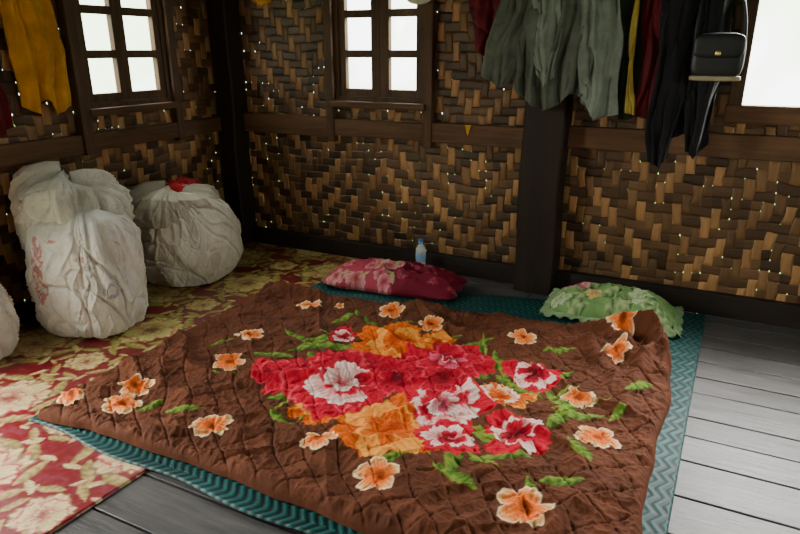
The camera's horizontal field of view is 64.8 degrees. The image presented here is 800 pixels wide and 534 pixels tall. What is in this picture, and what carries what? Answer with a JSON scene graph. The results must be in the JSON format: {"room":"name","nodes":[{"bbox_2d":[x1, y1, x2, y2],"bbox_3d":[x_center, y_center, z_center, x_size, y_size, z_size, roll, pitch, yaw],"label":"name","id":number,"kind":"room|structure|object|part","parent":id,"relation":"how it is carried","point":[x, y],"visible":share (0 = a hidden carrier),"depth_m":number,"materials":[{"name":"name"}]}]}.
{"room":"traditional dwelling","nodes":[
{"label":"traditional dwelling","id":0,"kind":"room"},
{"bbox_2d":[0,0,224,303],"bbox_3d":[-2.664,-0.699,2.646,0.001,2.700,5.720,9,21,25],"label":"wall","id":1,"kind":"structure","parent":0,"point":[191,157],"depth_m":4.39,"materials":[{"name":"brown wicker"}]},
{"bbox_2d":[0,85,12,136],"bbox_3d":[-2.241,-1.199,3.256,0.106,1.085,0.308,9,21,25],"label":"cloth","id":2,"kind":"object","parent":1,"relation":"hanging from","point":[6,122],"visible":1,"depth_m":3.48,"materials":[{"name":"red fabric"}]},
{"bbox_2d":[14,299,35,324],"bbox_3d":[-2.028,0.121,4.224,0.050,0.120,2.620,9,21,25],"label":"baseboard","id":3,"kind":"structure","parent":1,"relation":"attached to","point":[25,310],"depth_m":3.77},
{"bbox_2d":[0,0,70,114],"bbox_3d":[-2.075,-1.355,3.551,0.110,0.988,0.360,9,21,25],"label":"hanging garment","id":4,"kind":"object","parent":1,"relation":"hanging from","point":[37,57],"visible":1,"depth_m":3.58,"materials":[{"name":"fabric"}]},
{"bbox_2d":[0,135,84,167],"bbox_3d":[-2.315,-0.570,3.375,0.050,0.120,1.390,9,21,25],"label":"trim","id":5,"kind":"structure","parent":1,"relation":"attached to","point":[23,152],"depth_m":3.70,"materials":[{"name":"brown wood"}]},
{"bbox_2d":[55,0,96,155],"bbox_3d":[-1.980,-1.557,3.724,0.070,1.780,0.075,9,21,25],"label":"trim","id":6,"kind":"structure","parent":1,"relation":"attached to","point":[66,13],"depth_m":3.83,"materials":[{"name":"brown wood"}]},
{"bbox_2d":[74,0,165,102],"bbox_3d":[-1.842,-1.538,4.127,0.045,0.856,0.646,9,21,25],"label":"window","id":7,"kind":"structure","parent":1,"relation":"in","point":[150,12],"depth_m":4.15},
{"bbox_3d":[-1.918,-1.488,3.982,0.045,0.856,0.304,9,21,25],"label":"sash","id":8,"kind":"part","parent":7,"relation":"part of","materials":[{"name":"brown wood"}]},
{"bbox_2d":[74,0,171,108],"bbox_3d":[-1.844,-1.538,4.128,0.080,0.920,0.710,9,21,25],"label":"frame","id":9,"kind":"object","parent":1,"relation":"attached to","point":[167,98],"visible":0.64,"depth_m":4.37,"materials":[{"name":"brown wood"}]},
{"bbox_2d":[89,101,180,116],"bbox_3d":[-1.795,-1.074,4.262,0.090,0.045,0.750,9,21,25],"label":"sill","id":10,"kind":"structure","parent":1,"relation":"attached to","point":[94,112],"depth_m":4.21,"materials":[{"name":"brown wood"}]},
{"bbox_2d":[94,117,220,149],"bbox_3d":[-1.726,-0.961,4.495,0.050,0.110,1.260,9,21,25],"label":"trim","id":11,"kind":"structure","parent":1,"relation":"attached to","point":[108,139],"depth_m":4.41,"materials":[{"name":"brown wood"}]},
{"bbox_2d":[160,0,185,139],"bbox_3d":[-1.634,-1.788,4.395,0.060,1.780,0.065,9,21,25],"label":"trim","id":12,"kind":"structure","parent":1,"relation":"attached to","point":[166,7],"depth_m":4.49,"materials":[{"name":"brown wood"}]},
{"bbox_2d":[51,242,799,533],"bbox_3d":[-0.022,1.018,1.850,5.900,0.032,5.711,9,21,25],"label":"floor","id":13,"kind":"structure","parent":0,"point":[739,472],"depth_m":2.47,"materials":[{"name":"grey wood"}]},
{"bbox_2d":[0,242,357,533],"bbox_3d":[-1.424,0.511,3.256,1.949,0.010,4.150,9,21,25],"label":"floral rug","id":14,"kind":"object","parent":13,"relation":"on","point":[49,478],"visible":0.42,"depth_m":3.14,"materials":[{"name":"fabric"}]},
{"bbox_2d":[0,284,19,359],"bbox_3d":[-2.246,0.239,3.227,0.402,0.522,0.465,9,21,25],"label":"sack","id":15,"kind":"object","parent":14,"relation":"on","point":[9,321],"visible":1,"depth_m":3.29,"materials":[{"name":"white fabric"}]},
{"bbox_2d":[8,161,148,338],"bbox_3d":[-1.801,-0.134,3.661,0.726,0.945,0.707,9,21,25],"label":"sack","id":16,"kind":"object","parent":14,"relation":"on","point":[79,237],"visible":1,"depth_m":3.45,"materials":[{"name":"fabric"}]},
{"bbox_2d":[129,177,242,286],"bbox_3d":[-1.495,-0.268,4.422,0.595,0.703,0.824,9,21,25],"label":"sack","id":17,"kind":"object","parent":14,"relation":"on","point":[190,236],"visible":0.94,"depth_m":4.20,"materials":[{"name":"white fabric"}]},
{"bbox_2d":[416,238,425,259],"bbox_3d":[0.149,-0.080,4.523,0.074,0.254,0.074,9,21,25],"label":"water bottle","id":18,"kind":"object","parent":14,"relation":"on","point":[419,255],"visible":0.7,"depth_m":4.50,"materials":[{"name":"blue plastic"}]},
{"bbox_2d":[206,0,255,244],"bbox_3d":[-1.351,-1.495,4.956,0.192,2.700,0.175,9,21,25],"label":"wooden post","id":19,"kind":"object","parent":13,"relation":"on","point":[223,18],"visible":0.89,"depth_m":4.97,"materials":[{"name":"black wood"}]},
{"bbox_2d":[28,281,705,533],"bbox_3d":[0.119,0.480,3.308,2.630,0.012,2.745,9,21,25],"label":"mat","id":20,"kind":"object","parent":13,"relation":"on","point":[684,351],"visible":0.15,"depth_m":2.54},
{"bbox_2d":[38,279,670,533],"bbox_3d":[-0.062,0.439,3.019,2.501,0.244,1.934,9,21,25],"label":"quilt","id":21,"kind":"object","parent":20,"relation":"on","point":[417,416],"visible":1,"depth_m":2.71,"materials":[{"name":"fabric"}]},
{"bbox_2d":[323,257,467,300],"bbox_3d":[-0.038,0.043,4.286,0.948,0.169,0.420,7,20,18],"label":"pillow","id":22,"kind":"object","parent":20,"relation":"on","point":[374,275],"visible":1,"depth_m":4.17,"materials":[{"name":"fabric"}]},
{"bbox_2d":[538,282,683,337],"bbox_3d":[1.291,0.196,3.817,0.819,0.185,0.491,9,21,25],"label":"pillow","id":23,"kind":"object","parent":20,"relation":"on","point":[584,301],"visible":0.9,"depth_m":3.73,"materials":[{"name":"fabric"}]},
{"bbox_2d":[513,94,573,295],"bbox_3d":[0.922,-1.126,3.884,0.272,2.700,0.185,9,21,25],"label":"wooden post","id":24,"kind":"object","parent":13,"relation":"on","point":[544,152],"visible":0.68,"depth_m":4.03,"materials":[{"name":"brown wood"}]},
{"bbox_3d":[1.028,-1.690,3.571,1.853,0.037,0.080,9,21,25],"label":"pole","id":25,"kind":"object","parent":24,"relation":"attached to","visible":0},
{"bbox_2d":[407,0,429,3],"bbox_3d":[0.121,-1.775,4.048,0.200,0.160,0.100,9,21,25],"label":"cap","id":26,"kind":"object","parent":25,"relation":"hanging from","point":[409,1],"visible":1,"depth_m":4.04,"materials":[{"name":"fabric"}]},
{"bbox_2d":[469,0,499,55],"bbox_3d":[0.593,-1.524,3.868,0.404,0.540,0.080,9,21,25],"label":"sweater","id":27,"kind":"object","parent":25,"relation":"hanging from","point":[483,12],"visible":0.33,"depth_m":3.89,"materials":[{"name":"fabric"}]},
{"bbox_2d":[481,0,623,119],"bbox_3d":[0.871,-1.293,3.647,0.836,0.832,0.120,9,21,25],"label":"shirt","id":28,"kind":"object","parent":25,"relation":"hanging from","point":[553,50],"visible":1,"depth_m":3.63,"materials":[{"name":"green fabric"}]},
{"bbox_3d":[0.817,-1.376,3.625,0.226,0.661,0.078,9,21,25],"label":"panel","id":29,"kind":"part","parent":28,"relation":"part of","materials":[{"name":"fabric"}]},
{"bbox_2d":[607,0,643,119],"bbox_3d":[1.272,-1.271,3.599,0.437,0.840,0.074,10,21,26],"label":"shirt","id":30,"kind":"object","parent":25,"relation":"hanging from","point":[626,6],"visible":0.15,"depth_m":3.60,"materials":[{"name":"fabric"}]},
{"bbox_2d":[624,0,638,114],"bbox_3d":[1.292,-1.248,3.470,0.095,0.801,0.062,3,19,8],"label":"shirt","id":31,"kind":"object","parent":25,"relation":"hanging from","point":[630,97],"depth_m":3.50,"materials":[{"name":"yellow fabric"}]},
{"bbox_2d":[631,0,662,118],"bbox_3d":[1.426,-1.222,3.441,0.253,0.831,0.079,9,21,25],"label":"skirt","id":32,"kind":"object","parent":25,"relation":"hanging from","point":[650,17],"visible":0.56,"depth_m":3.47,"materials":[{"name":"fabric"}]},
{"bbox_2d":[645,0,732,169],"bbox_3d":[1.549,-1.065,3.382,0.364,1.090,0.109,10,22,28],"label":"trousers","id":33,"kind":"object","parent":25,"relation":"hanging from","point":[679,105],"visible":0.84,"depth_m":3.39,"materials":[{"name":"fabric"}]},
{"bbox_2d":[689,0,747,80],"bbox_3d":[1.649,-1.269,3.209,0.251,0.614,0.198,9,21,25],"label":"handbag","id":34,"kind":"object","parent":25,"relation":"hanging from","point":[716,56],"visible":1,"depth_m":3.20,"materials":[{"name":"black leather"}]},
{"bbox_3d":[1.636,-0.983,3.278,0.244,0.028,0.094,9,21,25],"label":"bag trim","id":35,"kind":"part","parent":34,"relation":"part of","materials":[{"name":"metal"}]},
{"bbox_2d":[239,0,799,303],"bbox_3d":[1.250,-1.106,3.828,5.900,2.700,0.001,9,21,25],"label":"wall","id":36,"kind":"structure","parent":0,"point":[301,182],"depth_m":4.24,"materials":[{"name":"brown wicker"}]},
{"bbox_2d":[250,0,271,5],"bbox_3d":[-1.033,-2.062,4.663,0.304,0.242,0.072,9,21,25],"label":"cloth","id":37,"kind":"object","parent":36,"relation":"attached to","point":[260,2],"visible":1,"depth_m":4.67,"materials":[{"name":"fabric"}]},
{"bbox_2d":[244,112,326,136],"bbox_3d":[-0.889,-1.114,4.918,0.790,0.145,0.050,9,21,25],"label":"trim","id":38,"kind":"structure","parent":36,"relation":"attached to","point":[254,122],"depth_m":4.89,"materials":[{"name":"brown wood"}]},
{"bbox_2d":[322,0,337,140],"bbox_3d":[-0.508,-1.805,4.474,0.065,1.800,0.060,9,21,25],"label":"trim","id":39,"kind":"structure","parent":36,"relation":"attached to","point":[327,5],"depth_m":4.57,"materials":[{"name":"brown wood"}]},
{"bbox_2d":[329,100,425,110],"bbox_3d":[-0.159,-1.155,4.497,0.760,0.045,0.090,9,21,25],"label":"sill","id":40,"kind":"structure","parent":36,"relation":"attached to","point":[333,103],"depth_m":4.45,"materials":[{"name":"brown wood"}]},
{"bbox_2d":[334,119,422,140],"bbox_3d":[-0.154,-0.998,4.572,0.730,0.120,0.050,9,21,25],"label":"trim","id":41,"kind":"structure","parent":36,"relation":"attached to","point":[343,127],"depth_m":4.54,"materials":[{"name":"brown wood"}]},
{"bbox_2d":[333,0,423,103],"bbox_3d":[-0.134,-1.627,4.387,0.720,0.920,0.080,9,21,25],"label":"frame","id":42,"kind":"object","parent":36,"relation":"attached to","point":[335,2],"visible":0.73,"depth_m":4.49,"materials":[{"name":"brown wood"}]},
{"bbox_2d":[338,0,421,98],"bbox_3d":[-0.135,-1.626,4.385,0.656,0.856,0.045,9,21,25],"label":"window","id":43,"kind":"structure","parent":36,"relation":"in","point":[373,13],"depth_m":4.41,"materials":[{"name":"brown wood"}]},
{"bbox_3d":[0.015,-1.602,4.314,0.321,0.856,0.045,9,21,25],"label":"sash","id":44,"kind":"part","parent":43,"relation":"part of","materials":[{"name":"brown wood"}]},
{"bbox_2d":[423,0,436,147],"bbox_3d":[0.200,-1.691,4.142,0.065,1.800,0.060,9,21,25],"label":"trim","id":45,"kind":"structure","parent":36,"relation":"attached to","point":[430,7],"depth_m":4.24,"materials":[{"name":"brown wood"}]},
{"bbox_2d":[465,125,470,135],"bbox_3d":[0.456,-0.918,4.240,0.045,0.075,0.007,9,21,25],"label":"pennant","id":46,"kind":"object","parent":36,"relation":"attached to","point":[467,127],"visible":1,"depth_m":4.24,"materials":[{"name":"fabric"}]},
{"bbox_2d":[432,122,523,148],"bbox_3d":[0.531,-0.890,4.250,0.680,0.135,0.050,9,21,25],"label":"trim","id":47,"kind":"structure","parent":36,"relation":"attached to","point":[449,133],"depth_m":4.22,"materials":[{"name":"brown wood"}]},
{"bbox_2d":[252,226,799,329],"bbox_3d":[1.317,0.126,4.181,5.720,0.140,0.060,9,21,25],"label":"baseboard","id":48,"kind":"structure","parent":36,"relation":"attached to","point":[739,307],"depth_m":4.27,"materials":[{"name":"brown wood"}]},
{"bbox_2d":[567,125,799,162],"bbox_3d":[2.475,-0.599,3.330,3.140,0.135,0.050,9,21,25],"label":"wooden beam","id":49,"kind":"structure","parent":36,"relation":"attached to","point":[722,145],"depth_m":3.62,"materials":[{"name":"brown wood"}]},
{"bbox_2d":[728,0,759,104],"bbox_3d":[1.883,-1.594,3.309,0.070,1.440,0.090,9,21,25],"label":"trim","id":50,"kind":"structure","parent":36,"relation":"attached to","point":[737,88],"depth_m":3.41,"materials":[{"name":"brown wood"}]},
{"bbox_2d":[723,104,799,125],"bbox_3d":[2.865,-0.708,3.102,2.280,0.100,0.065,9,21,25],"label":"trim","id":51,"kind":"structure","parent":36,"relation":"attached to","point":[742,114],"depth_m":3.47,"materials":[{"name":"brown wood"}]}
]}

